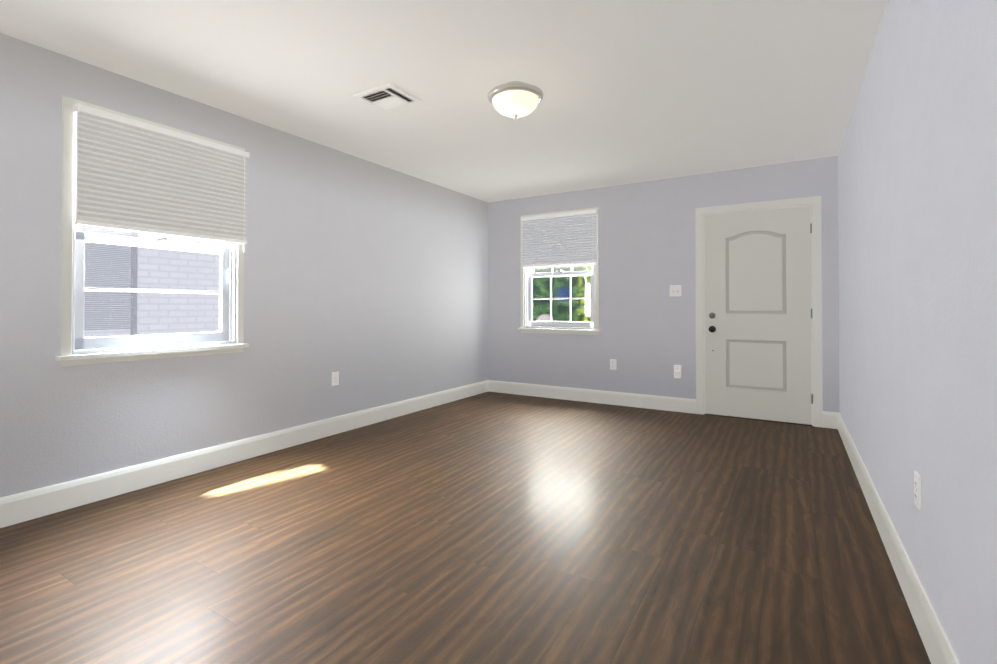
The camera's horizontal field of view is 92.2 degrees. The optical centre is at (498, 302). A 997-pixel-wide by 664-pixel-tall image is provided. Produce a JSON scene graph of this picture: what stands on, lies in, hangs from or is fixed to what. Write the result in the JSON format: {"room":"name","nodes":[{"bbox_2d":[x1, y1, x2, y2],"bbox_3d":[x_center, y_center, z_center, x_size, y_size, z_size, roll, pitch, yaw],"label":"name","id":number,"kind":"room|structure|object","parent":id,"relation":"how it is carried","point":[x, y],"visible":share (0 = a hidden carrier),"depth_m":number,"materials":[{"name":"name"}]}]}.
{"room":"empty living room","nodes":[
{"label":"empty living room","id":0,"kind":"room"},
{"bbox_2d":[0,33,487,497],"bbox_3d":[-1.683,-0.098,3.796,0.150,2.440,6.020,0,-1,31],"label":"wall","id":1,"kind":"structure","parent":0,"point":[367,280],"depth_m":3.51,"materials":[{"name":"paint"}]},
{"bbox_2d":[55,96,248,366],"bbox_3d":[-2.125,-0.377,3.020,0.200,1.448,1.040,0,-1,31],"label":"window","id":2,"kind":"structure","parent":1,"relation":"in","point":[68,356],"depth_m":2.96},
{"bbox_2d":[73,103,249,251],"bbox_3d":[-2.027,-0.706,2.989,0.066,0.712,0.958,0,-1,31],"label":"window shade","id":3,"kind":"object","parent":2,"relation":"attached to","point":[135,175],"visible":1,"depth_m":2.90,"materials":[{"name":"fabric"}]},
{"bbox_2d":[0,380,487,527],"bbox_3d":[-1.612,1.049,3.742,0.016,0.145,5.720,0,-1,31],"label":"baseboard","id":4,"kind":"structure","parent":1,"relation":"attached to","point":[26,506],"depth_m":3.11,"materials":[{"name":"white wood"}]},
{"bbox_2d":[332,371,338,385],"bbox_3d":[-1.397,0.653,4.108,0.008,0.114,0.070,0,-1,31],"label":"electrical outlet","id":5,"kind":"object","parent":1,"relation":"attached to","point":[335,378],"visible":1,"depth_m":4.11,"materials":[{"name":"plastic"}]},
{"bbox_2d":[0,0,887,201],"bbox_3d":[-0.032,-1.378,2.809,4.010,0.100,6.020,0,-1,31],"label":"ceiling","id":6,"kind":"structure","parent":0,"point":[634,91],"depth_m":2.76,"materials":[{"name":"paint"}]},
{"bbox_2d":[353,83,421,111],"bbox_3d":[-0.717,-1.318,3.106,0.320,0.015,0.290,0,-1,31],"label":"ceiling vent","id":7,"kind":"object","parent":6,"relation":"in","point":[388,97],"visible":1,"depth_m":3.10,"materials":[{"name":"metal"}]},
{"bbox_2d":[487,81,542,118],"bbox_3d":[0.104,-1.226,2.952,0.344,0.201,0.344,0,-1,31],"label":"flush-mount light fixture","id":8,"kind":"object","parent":6,"relation":"attached to","point":[515,99],"visible":1,"depth_m":2.86,"materials":[{"name":"white glass"}]},
{"bbox_2d":[0,391,930,663],"bbox_3d":[-0.032,1.162,2.784,4.010,0.100,6.020,0,-1,31],"label":"floor","id":9,"kind":"structure","parent":0,"point":[488,527],"depth_m":2.10,"materials":[{"name":"laminate"}]},
{"bbox_2d":[488,156,839,412],"bbox_3d":[1.488,-0.084,5.307,3.710,2.440,0.150,0,-1,31],"label":"wall","id":10,"kind":"structure","parent":0,"point":[645,338],"depth_m":5.18,"materials":[{"name":"paint"}]},
{"bbox_2d":[518,207,599,334],"bbox_3d":[0.733,-0.350,5.738,1.040,1.448,0.200,0,-1,31],"label":"window","id":11,"kind":"structure","parent":10,"relation":"in","point":[524,326],"depth_m":5.79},
{"bbox_2d":[521,210,597,272],"bbox_3d":[0.698,-0.680,5.643,0.958,0.712,0.066,0,-1,31],"label":"window shade","id":12,"kind":"object","parent":11,"relation":"attached to","point":[564,239],"visible":1,"depth_m":5.62,"materials":[{"name":"fabric"}]},
{"bbox_2d":[488,380,695,413],"bbox_3d":[0.948,1.066,5.526,2.487,0.145,0.016,0,-1,31],"label":"baseboard","id":13,"kind":"structure","parent":10,"relation":"attached to","point":[675,404],"depth_m":5.41,"materials":[{"name":"white wood"}]},
{"bbox_2d":[610,359,615,369],"bbox_3d":[1.276,0.690,5.336,0.070,0.114,0.008,0,-1,31],"label":"electrical outlet","id":14,"kind":"object","parent":10,"relation":"attached to","point":[612,364],"visible":1,"depth_m":5.33,"materials":[{"name":"plastic"}]},
{"bbox_2d":[670,285,680,295],"bbox_3d":[1.841,-0.122,4.996,0.116,0.114,0.017,0,-1,31],"label":"switch plate","id":15,"kind":"object","parent":10,"relation":"attached to","point":[675,290],"visible":1,"depth_m":5.00,"materials":[{"name":"plastic"}]},
{"bbox_2d":[674,365,680,377],"bbox_3d":[1.849,0.717,4.966,0.070,0.132,0.046,0,-1,31],"label":"electrical outlet","id":16,"kind":"object","parent":10,"relation":"attached to","point":[677,371],"visible":1,"depth_m":4.97,"materials":[{"name":"plastic"}]},
{"bbox_2d":[704,206,812,424],"bbox_3d":[2.468,0.119,4.605,0.912,2.000,0.121,0,-1,31],"label":"door","id":17,"kind":"structure","parent":10,"relation":"in","point":[758,313],"depth_m":4.61,"materials":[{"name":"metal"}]},
{"bbox_2d":[695,196,822,426],"bbox_3d":[2.507,0.084,4.678,1.068,2.093,0.168,0,-1,31],"label":"door frame","id":18,"kind":"structure","parent":10,"relation":"attached to","point":[816,308],"depth_m":4.46,"materials":[{"name":"white wood"}]},
{"bbox_2d":[838,0,996,663],"bbox_3d":[1.619,-0.118,1.797,0.150,2.440,6.020,0,-1,31],"label":"wall","id":19,"kind":"structure","parent":0,"point":[917,206],"depth_m":1.50,"materials":[{"name":"paint"}]},
{"bbox_2d":[836,412,959,663],"bbox_3d":[1.548,1.030,1.829,0.016,0.145,5.720,0,-1,31],"label":"baseboard","id":20,"kind":"structure","parent":19,"relation":"attached to","point":[939,650],"depth_m":1.81,"materials":[{"name":"white wood"}]},
{"bbox_2d":[914,471,920,509],"bbox_3d":[1.450,0.651,1.663,0.008,0.114,0.070,0,-1,31],"label":"electrical outlet","id":21,"kind":"object","parent":19,"relation":"attached to","point":[917,487],"visible":1,"depth_m":1.65,"materials":[{"name":"plastic"}]}
]}

